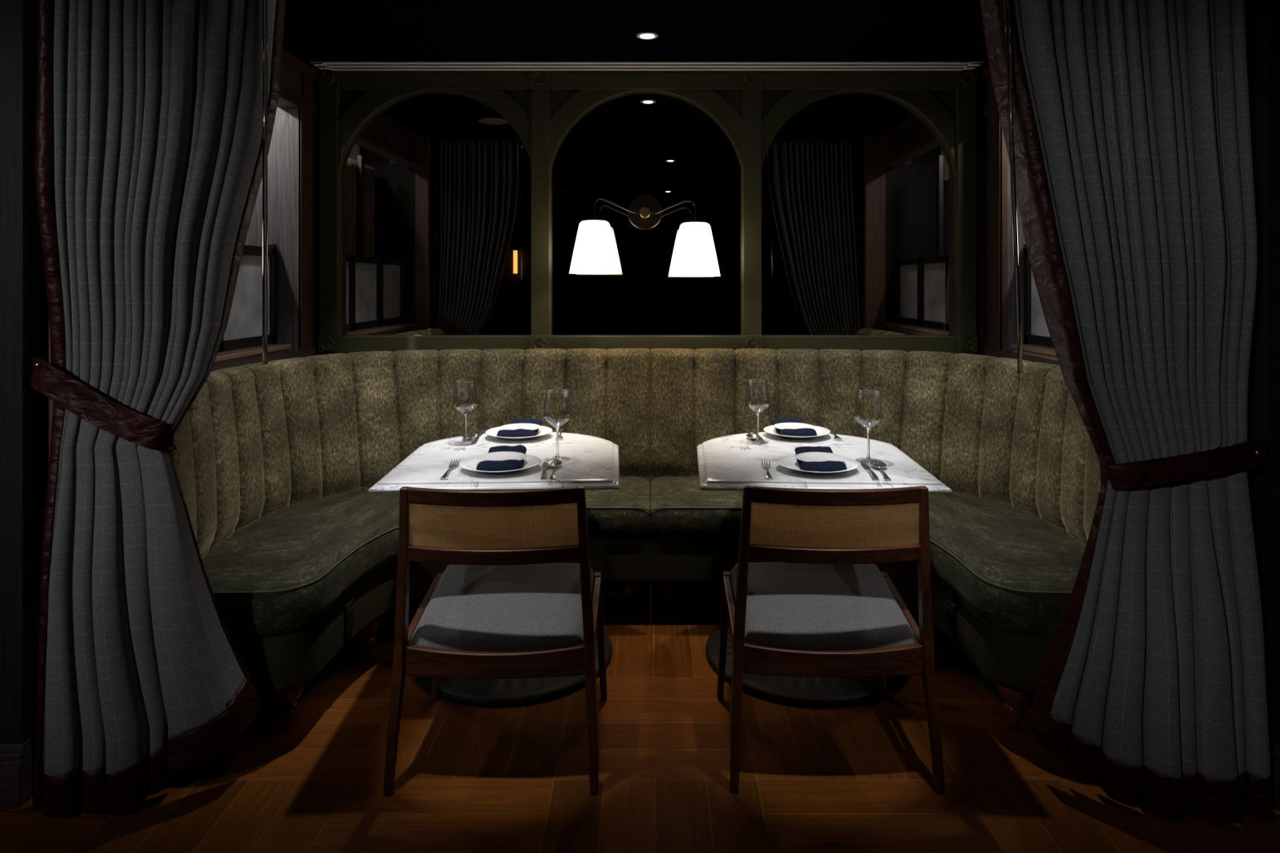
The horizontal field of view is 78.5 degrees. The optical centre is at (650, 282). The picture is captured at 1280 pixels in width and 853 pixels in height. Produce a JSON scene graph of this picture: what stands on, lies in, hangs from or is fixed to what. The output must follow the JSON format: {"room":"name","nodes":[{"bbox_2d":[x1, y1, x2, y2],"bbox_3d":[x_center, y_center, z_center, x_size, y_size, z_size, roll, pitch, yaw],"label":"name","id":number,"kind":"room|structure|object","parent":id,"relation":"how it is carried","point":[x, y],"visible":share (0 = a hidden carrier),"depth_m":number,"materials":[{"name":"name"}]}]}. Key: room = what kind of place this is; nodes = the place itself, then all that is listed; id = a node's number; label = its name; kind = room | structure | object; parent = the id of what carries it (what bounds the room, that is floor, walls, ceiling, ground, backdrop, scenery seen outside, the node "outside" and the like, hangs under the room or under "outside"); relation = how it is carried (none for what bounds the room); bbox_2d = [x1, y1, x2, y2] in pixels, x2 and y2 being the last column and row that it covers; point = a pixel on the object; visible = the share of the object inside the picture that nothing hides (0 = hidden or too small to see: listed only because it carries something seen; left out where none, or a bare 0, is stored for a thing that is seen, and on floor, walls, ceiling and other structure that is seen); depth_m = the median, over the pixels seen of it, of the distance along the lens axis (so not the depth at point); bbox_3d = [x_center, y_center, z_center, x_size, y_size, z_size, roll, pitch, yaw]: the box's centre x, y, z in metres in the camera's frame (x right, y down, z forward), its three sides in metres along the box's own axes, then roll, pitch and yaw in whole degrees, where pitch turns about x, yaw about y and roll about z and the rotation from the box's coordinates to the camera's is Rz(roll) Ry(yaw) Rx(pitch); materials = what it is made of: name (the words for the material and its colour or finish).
{"room":"restaurant","nodes":[
{"label":"restaurant","id":0,"kind":"room"},
{"bbox_2d":[0,0,42,795],"bbox_3d":[-2.783,0.160,1.988,2.434,2.280,0.065,0,0,0],"label":"wall","id":1,"kind":"structure","parent":0,"point":[20,243],"depth_m":1.96,"materials":[{"name":"black paint"}]},
{"bbox_2d":[0,738,31,808],"bbox_3d":[-2.781,1.225,1.959,2.438,0.150,0.042,0,0,0],"label":"baseboard","id":2,"kind":"structure","parent":1,"relation":"attached to","point":[15,759],"depth_m":1.94,"materials":[{"name":"brown wood"}]},
{"bbox_2d":[42,255,53,537],"bbox_3d":[-1.620,0.160,2.049,0.260,2.280,0.053,0,0,0],"label":"trim","id":3,"kind":"structure","parent":1,"relation":"attached to","point":[47,404],"depth_m":2.02,"materials":[{"name":"brown wood"}]},
{"bbox_2d":[211,61,319,371],"bbox_3d":[-1.772,0.160,2.877,0.457,2.280,1.605,0,0,0],"label":"window frame","id":4,"kind":"structure","parent":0,"point":[280,157],"depth_m":3.46,"materials":[{"name":"brown wood"}]},
{"bbox_2d":[213,244,291,366],"bbox_3d":[-1.673,-0.237,2.768,0.235,1.085,1.375,0,0,0],"label":"window","id":5,"kind":"structure","parent":4,"relation":"in","point":[242,340],"depth_m":3.23,"materials":[{"name":"grey glass"}]},
{"bbox_2d":[293,107,300,351],"bbox_3d":[-1.561,-0.227,3.479,0.034,1.094,0.039,0,0,0],"label":"trim","id":6,"kind":"structure","parent":4,"relation":"attached to","point":[296,111],"depth_m":3.46,"materials":[{"name":"brown wood"}]},
{"bbox_2d":[278,48,319,115],"bbox_3d":[-1.543,-0.877,2.870,0.024,0.204,1.580,0,0,0],"label":"trim","id":7,"kind":"structure","parent":4,"relation":"attached to","point":[288,58],"depth_m":3.46,"materials":[{"name":"red wood"}]},
{"bbox_2d":[298,81,319,351],"bbox_3d":[-1.546,-0.340,3.562,0.018,1.280,0.204,0,0,0],"label":"trim","id":8,"kind":"structure","parent":4,"relation":"attached to","point":[304,116],"depth_m":3.50,"materials":[{"name":"red wood"}]},
{"bbox_2d":[282,0,989,73],"bbox_3d":[0.000,-1.030,-1.100,8.000,0.100,9.800,0,0,0],"label":"ceiling","id":9,"kind":"structure","parent":0,"point":[315,30],"depth_m":3.02,"materials":[{"name":"black paint"}]},
{"bbox_2d":[32,0,286,817],"bbox_3d":[-1.199,0.151,1.958,0.670,2.262,0.238,0,0,-5],"label":"curtain","id":10,"kind":"object","parent":9,"relation":"hanging from","point":[148,141],"visible":0.97,"depth_m":1.90,"materials":[{"name":"grey fabric"}]},
{"bbox_2d":[30,355,176,451],"bbox_3d":[-1.351,0.301,1.957,0.354,0.241,0.117,0,0,0],"label":"tieback","id":11,"kind":"object","parent":10,"relation":"attached to","point":[117,420],"visible":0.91,"depth_m":1.91,"materials":[{"name":"fabric"}]},
{"bbox_2d":[262,0,267,364],"bbox_3d":[-0.900,-0.394,1.830,0.012,1.168,0.012,0,0,0],"label":"wand","id":12,"kind":"object","parent":9,"relation":"hanging from","point":[264,2],"visible":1,"depth_m":1.83,"materials":[{"name":"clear plastic"}]},
{"bbox_2d":[310,61,983,70],"bbox_3d":[-0.015,-0.977,3.532,2.980,0.006,0.130,0,0,0],"label":"crown molding","id":13,"kind":"structure","parent":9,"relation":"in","point":[323,65],"depth_m":3.52,"materials":[{"name":"grey metal"}]},
{"bbox_2d":[635,31,657,39],"bbox_3d":[-0.012,-0.977,3.100,0.088,0.006,0.088,0,0,0],"label":"recessed light","id":14,"kind":"object","parent":9,"relation":"in","point":[642,35],"visible":1,"depth_m":3.09,"materials":[{"name":"white"}]},
{"bbox_2d":[1004,0,1023,373],"bbox_3d":[0.843,-0.383,1.830,0.054,1.190,0.012,0,0,0],"label":"wand","id":15,"kind":"object","parent":9,"relation":"hanging from","point":[1006,5],"visible":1,"depth_m":1.82,"materials":[{"name":"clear plastic"}]},
{"bbox_2d":[980,0,1271,823],"bbox_3d":[1.160,0.151,1.950,0.715,2.262,0.241,0,0,0],"label":"curtain","id":16,"kind":"object","parent":9,"relation":"hanging from","point":[1135,194],"visible":0.99,"depth_m":1.88,"materials":[{"name":"grey fabric"}]},
{"bbox_2d":[1104,439,1266,488],"bbox_3d":[1.315,0.447,1.950,0.403,0.130,0.130,0,0,0],"label":"tieback","id":17,"kind":"object","parent":16,"relation":"attached to","point":[1246,455],"visible":0.91,"depth_m":1.89,"materials":[{"name":"fabric"}]},
{"bbox_2d":[0,560,1279,852],"bbox_3d":[0.000,1.350,-1.100,8.000,0.100,9.800,0,0,0],"label":"floor","id":18,"kind":"structure","parent":0,"point":[860,779],"depth_m":2.04,"materials":[{"name":"brown wood"}]},
{"bbox_2d":[168,348,650,729],"bbox_3d":[-0.755,0.798,2.858,1.611,1.004,1.503,0,0,0],"label":"banquette","id":19,"kind":"object","parent":18,"relation":"on","point":[276,463],"visible":0.62,"depth_m":2.93,"materials":[{"name":"green fabric"}]},
{"bbox_2d":[344,598,354,635],"bbox_3d":[-0.936,1.040,2.440,0.009,0.090,0.060,0,0,0],"label":"socket","id":20,"kind":"object","parent":19,"relation":"attached to","point":[348,602],"depth_m":2.43,"materials":[{"name":"black plastic"}]},
{"bbox_2d":[201,476,649,636],"bbox_3d":[-0.706,0.892,2.777,1.409,0.146,1.316,0,0,0],"label":"seat cushion","id":21,"kind":"object","parent":19,"relation":"on","point":[284,567],"depth_m":2.53,"materials":[{"name":"green fabric"}]},
{"bbox_2d":[368,431,619,707],"bbox_3d":[-0.457,0.925,2.613,0.702,0.750,0.932,0,0,-3],"label":"marble table","id":22,"kind":"object","parent":18,"relation":"on","point":[589,462],"visible":0.42,"depth_m":2.44,"materials":[{"name":"white stone"}]},
{"bbox_2d":[440,459,459,479],"bbox_3d":[-0.584,0.543,2.283,0.026,0.011,0.194,0,0,-4],"label":"fork","id":23,"kind":"object","parent":22,"relation":"on","point":[446,474],"visible":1,"depth_m":2.30,"materials":[{"name":"silver metal"}]},
{"bbox_2d":[462,413,466,442],"bbox_3d":[-0.633,0.442,2.680,0.086,0.214,0.086,0,0,0],"label":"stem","id":24,"kind":"object","parent":22,"relation":"on","point":[464,415],"visible":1,"depth_m":2.68,"materials":[{"name":"clear glass"}]},
{"bbox_2d":[462,429,478,439],"bbox_3d":[-0.643,0.544,2.818,0.046,0.010,0.199,0,0,-4],"label":"spoon","id":25,"kind":"object","parent":22,"relation":"on","point":[468,436],"visible":0.89,"depth_m":2.79,"materials":[{"name":"silver metal"}]},
{"bbox_2d":[462,433,475,439],"bbox_3d":[-0.639,0.544,2.760,0.046,0.010,0.082,0,0,-4],"label":"bowl","id":26,"kind":"object","parent":25,"relation":"on","point":[468,436],"depth_m":2.78,"materials":[{"name":"silver metal"}]},
{"bbox_2d":[471,430,484,443],"bbox_3d":[-0.613,0.544,2.782,0.021,0.010,0.206,0,0,-3],"label":"knife","id":27,"kind":"object","parent":22,"relation":"on","point":[474,440],"visible":1,"depth_m":2.77,"materials":[{"name":"silver metal"}]},
{"bbox_2d":[459,453,541,473],"bbox_3d":[-0.442,0.538,2.312,0.237,0.021,0.237,0,0,0],"label":"dinner plate","id":28,"kind":"object","parent":22,"relation":"on","point":[471,463],"visible":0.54,"depth_m":2.31,"materials":[{"name":"white ceramic"}]},
{"bbox_2d":[475,444,526,472],"bbox_3d":[-0.440,0.524,2.341,0.132,0.034,0.223,0,0,-3],"label":"napkin","id":29,"kind":"object","parent":28,"relation":"on","point":[508,464],"visible":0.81,"depth_m":2.25,"materials":[{"name":"blue fabric"}]},
{"bbox_2d":[476,451,526,461],"bbox_3d":[-0.442,0.525,2.334,0.147,0.014,0.147,0,0,0],"label":"plate","id":30,"kind":"object","parent":29,"relation":"on","point":[500,455],"visible":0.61,"depth_m":2.37,"materials":[{"name":"white ceramic"}]},
{"bbox_2d":[484,426,552,439],"bbox_3d":[-0.468,0.538,2.795,0.237,0.021,0.237,0,0,0],"label":"dinner plate","id":31,"kind":"object","parent":22,"relation":"on","point":[543,430],"visible":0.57,"depth_m":2.79,"materials":[{"name":"white ceramic"}]},
{"bbox_2d":[496,418,542,438],"bbox_3d":[-0.467,0.523,2.825,0.132,0.035,0.224,0,0,3],"label":"napkin","id":32,"kind":"object","parent":31,"relation":"on","point":[518,433],"visible":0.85,"depth_m":2.74,"materials":[{"name":"blue fabric"}]},
{"bbox_2d":[499,423,540,430],"bbox_3d":[-0.468,0.525,2.817,0.147,0.014,0.147,0,0,0],"label":"plate","id":33,"kind":"object","parent":32,"relation":"on","point":[512,426],"visible":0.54,"depth_m":2.85,"materials":[{"name":"white ceramic"}]},
{"bbox_2d":[540,462,548,479],"bbox_3d":[-0.307,0.544,2.289,0.021,0.010,0.206,0,0,-6],"label":"knife","id":34,"kind":"object","parent":22,"relation":"on","point":[544,476],"visible":0.99,"depth_m":2.24,"materials":[{"name":"silver metal"}]},
{"bbox_2d":[546,459,562,479],"bbox_3d":[-0.281,0.544,2.285,0.046,0.010,0.199,0,0,-5],"label":"spoon","id":35,"kind":"object","parent":22,"relation":"on","point":[555,463],"visible":1,"depth_m":2.35,"materials":[{"name":"silver metal"}]},
{"bbox_2d":[546,459,562,466],"bbox_3d":[-0.286,0.544,2.343,0.046,0.010,0.082,0,0,-5],"label":"bowl","id":36,"kind":"object","parent":35,"relation":"on","point":[555,463],"depth_m":2.36,"materials":[{"name":"silver metal"}]},
{"bbox_2d":[555,426,559,457],"bbox_3d":[-0.289,0.442,2.437,0.086,0.214,0.086,0,0,0],"label":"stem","id":37,"kind":"object","parent":22,"relation":"on","point":[557,428],"visible":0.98,"depth_m":2.43,"materials":[{"name":"clear glass"}]},
{"bbox_2d":[555,429,564,438],"bbox_3d":[-0.324,0.543,2.821,0.026,0.011,0.194,0,0,-4],"label":"fork","id":38,"kind":"object","parent":22,"relation":"on","point":[560,436],"visible":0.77,"depth_m":2.81,"materials":[{"name":"silver metal"}]},
{"bbox_2d":[382,486,607,795],"bbox_3d":[-0.406,0.912,2.212,0.546,0.775,0.487,0,0,0],"label":"dining chair","id":39,"kind":"object","parent":18,"relation":"on","point":[513,611],"visible":1,"depth_m":2.02,"materials":[{"name":"brown wood"}]},
{"bbox_2d":[408,563,594,651],"bbox_3d":[-0.406,0.926,2.236,0.468,0.122,0.408,0,0,0],"label":"seat cushion","id":40,"kind":"object","parent":39,"relation":"on","point":[532,607],"depth_m":2.16,"materials":[{"name":"grey fabric"}]},
{"bbox_2d":[697,431,951,708],"bbox_3d":[0.512,0.925,2.608,0.712,0.750,0.932,0,0,2],"label":"marble table","id":41,"kind":"object","parent":18,"relation":"on","point":[733,462],"visible":0.48,"depth_m":2.44,"materials":[{"name":"white stone"}]},
{"bbox_2d":[743,429,759,439],"bbox_3d":[0.359,0.544,2.818,0.046,0.010,0.199,0,0,-2],"label":"spoon","id":42,"kind":"object","parent":41,"relation":"on","point":[752,436],"visible":0.86,"depth_m":2.79,"materials":[{"name":"silver metal"}]},
{"bbox_2d":[746,433,759,439],"bbox_3d":[0.361,0.544,2.760,0.046,0.010,0.082,0,0,-2],"label":"bowl","id":43,"kind":"object","parent":42,"relation":"on","point":[752,436],"depth_m":2.78,"materials":[{"name":"silver metal"}]},
{"bbox_2d":[755,412,759,440],"bbox_3d":[0.369,0.442,2.700,0.086,0.214,0.086,0,0,0],"label":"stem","id":44,"kind":"object","parent":41,"relation":"on","point":[757,413],"visible":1,"depth_m":2.70,"materials":[{"name":"clear glass"}]},
{"bbox_2d":[751,429,764,441],"bbox_3d":[0.382,0.544,2.804,0.021,0.010,0.206,0,0,-1],"label":"knife","id":45,"kind":"object","parent":41,"relation":"on","point":[754,431],"visible":0.71,"depth_m":2.82,"materials":[{"name":"silver metal"}]},
{"bbox_2d":[761,459,772,478],"bbox_3d":[0.341,0.543,2.289,0.026,0.011,0.194,0,0,5],"label":"fork","id":46,"kind":"object","parent":41,"relation":"on","point":[768,475],"visible":1,"depth_m":2.31,"materials":[{"name":"silver metal"}]},
{"bbox_2d":[763,425,830,439],"bbox_3d":[0.525,0.538,2.810,0.237,0.021,0.237,0,0,0],"label":"dinner plate","id":47,"kind":"object","parent":41,"relation":"on","point":[820,431],"visible":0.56,"depth_m":2.80,"materials":[{"name":"white ceramic"}]},
{"bbox_2d":[771,417,817,438],"bbox_3d":[0.517,0.524,2.840,0.132,0.034,0.222,0,0,-4],"label":"napkin","id":48,"kind":"object","parent":47,"relation":"on","point":[804,432],"visible":0.8,"depth_m":2.75,"materials":[{"name":"blue fabric"}]},
{"bbox_2d":[773,422,814,429],"bbox_3d":[0.519,0.525,2.832,0.147,0.014,0.147,0,0,0],"label":"plate","id":49,"kind":"object","parent":48,"relation":"on","point":[781,425],"visible":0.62,"depth_m":2.87,"materials":[{"name":"white ceramic"}]},
{"bbox_2d":[776,453,858,474],"bbox_3d":[0.491,0.538,2.305,0.237,0.021,0.237,0,0,0],"label":"dinner plate","id":50,"kind":"object","parent":41,"relation":"on","point":[789,461],"visible":0.48,"depth_m":2.31,"materials":[{"name":"white ceramic"}]},
{"bbox_2d":[794,446,847,472],"bbox_3d":[0.503,0.524,2.335,0.132,0.033,0.222,0,0,2],"label":"napkin","id":51,"kind":"object","parent":50,"relation":"on","point":[829,465],"visible":0.77,"depth_m":2.25,"materials":[{"name":"blue fabric"}]},
{"bbox_2d":[795,452,845,462],"bbox_3d":[0.505,0.525,2.327,0.147,0.014,0.147,0,0,0],"label":"plate","id":52,"kind":"object","parent":51,"relation":"on","point":[806,456],"visible":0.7,"depth_m":2.36,"materials":[{"name":"white ceramic"}]},
{"bbox_2d":[829,429,842,439],"bbox_3d":[0.663,0.543,2.810,0.026,0.011,0.194,0,0,4],"label":"fork","id":53,"kind":"object","parent":41,"relation":"on","point":[836,437],"visible":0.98,"depth_m":2.79,"materials":[{"name":"silver metal"}]},
{"bbox_2d":[866,427,871,459],"bbox_3d":[0.672,0.442,2.415,0.086,0.214,0.086,0,0,0],"label":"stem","id":54,"kind":"object","parent":41,"relation":"on","point":[868,457],"visible":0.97,"depth_m":2.41,"materials":[{"name":"clear glass"}]},
{"bbox_2d":[860,462,879,480],"bbox_3d":[0.637,0.544,2.276,0.021,0.010,0.206,0,0,5],"label":"knife","id":55,"kind":"object","parent":41,"relation":"on","point":[874,477],"visible":1,"depth_m":2.24,"materials":[{"name":"silver metal"}]},
{"bbox_2d":[870,461,891,479],"bbox_3d":[0.670,0.544,2.273,0.046,0.010,0.199,0,0,7],"label":"spoon","id":56,"kind":"object","parent":41,"relation":"on","point":[879,464],"visible":1,"depth_m":2.33,"materials":[{"name":"silver metal"}]},
{"bbox_2d":[870,461,886,468],"bbox_3d":[0.678,0.544,2.331,0.046,0.010,0.082,0,0,7],"label":"bowl","id":57,"kind":"object","parent":56,"relation":"on","point":[879,464],"depth_m":2.34,"materials":[{"name":"silver metal"}]},
{"bbox_2d":[716,485,945,794],"bbox_3d":[0.479,0.912,2.219,0.546,0.775,0.487,0,0,1],"label":"dining chair","id":58,"kind":"object","parent":18,"relation":"on","point":[821,611],"visible":1,"depth_m":2.03,"materials":[{"name":"wood"}]},
{"bbox_2d":[730,562,918,649],"bbox_3d":[0.479,0.926,2.243,0.468,0.122,0.408,0,0,1],"label":"seat cushion","id":59,"kind":"object","parent":58,"relation":"on","point":[789,606],"depth_m":2.17,"materials":[{"name":"grey fabric"}]},
{"bbox_2d":[650,348,1101,729],"bbox_3d":[0.755,0.798,2.858,1.611,1.004,1.503,0,0,0],"label":"banquette","id":60,"kind":"object","parent":18,"relation":"on","point":[1015,453],"visible":0.61,"depth_m":2.95,"materials":[{"name":"green fabric"}]},
{"bbox_2d":[650,475,1085,636],"bbox_3d":[0.706,0.892,2.777,1.409,0.146,1.316,0,0,0],"label":"seat cushion","id":61,"kind":"object","parent":60,"relation":"on","point":[1012,565],"depth_m":2.55,"materials":[{"name":"green fabric"}]},
{"bbox_2d":[946,598,955,635],"bbox_3d":[0.936,1.040,2.440,0.009,0.090,0.060,0,0,0],"label":"socket","id":62,"kind":"object","parent":60,"relation":"attached to","point":[951,602],"depth_m":2.43,"materials":[{"name":"black plastic"}]},
{"bbox_2d":[649,82,979,559],"bbox_3d":[0.000,0.160,3.740,4.600,2.280,0.120,0,0,0],"label":"wall","id":63,"kind":"structure","parent":0,"point":[978,88],"depth_m":3.68,"materials":[{"name":"brown wood"}]},
{"bbox_2d":[317,70,977,364],"bbox_3d":[-0.012,-0.303,3.634,3.036,1.352,0.074,0,0,0],"label":"mirror panel","id":64,"kind":"object","parent":63,"relation":"attached to","point":[839,207],"visible":0.99,"depth_m":3.67,"materials":[{"name":"green paint"}]},
{"bbox_2d":[568,194,719,276],"bbox_3d":[-0.025,-0.220,3.524,0.676,0.382,0.274,0,0,0],"label":"wall sconce","id":65,"kind":"object","parent":64,"relation":"attached to","point":[594,252],"visible":1,"depth_m":3.43,"materials":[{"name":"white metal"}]},
{"bbox_2d":[978,77,1059,365],"bbox_3d":[1.772,0.160,2.877,0.457,2.280,1.605,0,0,0],"label":"wall","id":66,"kind":"structure","parent":0,"point":[987,350],"depth_m":3.53,"materials":[{"name":"brown wood"}]},
{"bbox_2d":[977,66,997,115],"bbox_3d":[1.543,-0.877,2.870,0.024,0.204,1.580,0,0,0],"label":"trim","id":67,"kind":"structure","parent":66,"relation":"attached to","point":[985,74],"depth_m":3.58,"materials":[{"name":"red wood"}]},
{"bbox_2d":[979,81,1002,351],"bbox_3d":[1.546,-0.340,3.562,0.018,1.280,0.204,0,0,0],"label":"trim","id":68,"kind":"structure","parent":66,"relation":"attached to","point":[996,125],"depth_m":3.52,"materials":[{"name":"red wood"}]},
{"bbox_2d":[1000,120,1007,351],"bbox_3d":[1.561,-0.227,3.479,0.034,1.094,0.039,0,0,0],"label":"trim","id":69,"kind":"structure","parent":66,"relation":"attached to","point":[1003,161],"depth_m":3.46,"materials":[{"name":"brown wood"}]},
{"bbox_2d":[1011,244,1057,360],"bbox_3d":[1.677,-0.237,2.768,0.225,1.085,1.375,0,0,0],"label":"window","id":70,"kind":"structure","parent":66,"relation":"in","point":[1037,342],"depth_m":3.37,"materials":[{"name":"black paint"}]},
{"bbox_2d":[1246,0,1279,743],"bbox_3d":[2.768,0.160,1.988,2.465,2.280,0.065,0,0,0],"label":"wall","id":71,"kind":"structure","parent":0,"point":[1263,16],"depth_m":1.96,"materials":[{"name":"black wood"}]},
{"bbox_2d":[1244,0,1246,41],"bbox_3d":[1.597,0.160,2.049,0.305,2.280,0.053,0,0,0],"label":"trim","id":72,"kind":"structure","parent":71,"relation":"attached to","point":[1245,0],"depth_m":2.02,"materials":[{"name":"brown wood"}]},
{"bbox_2d":[1269,743,1279,808],"bbox_3d":[2.765,1.225,1.959,2.469,0.150,0.042,0,0,0],"label":"baseboard","id":73,"kind":"structure","parent":71,"relation":"attached to","point":[1274,748],"depth_m":1.94,"materials":[{"name":"brown wood"}]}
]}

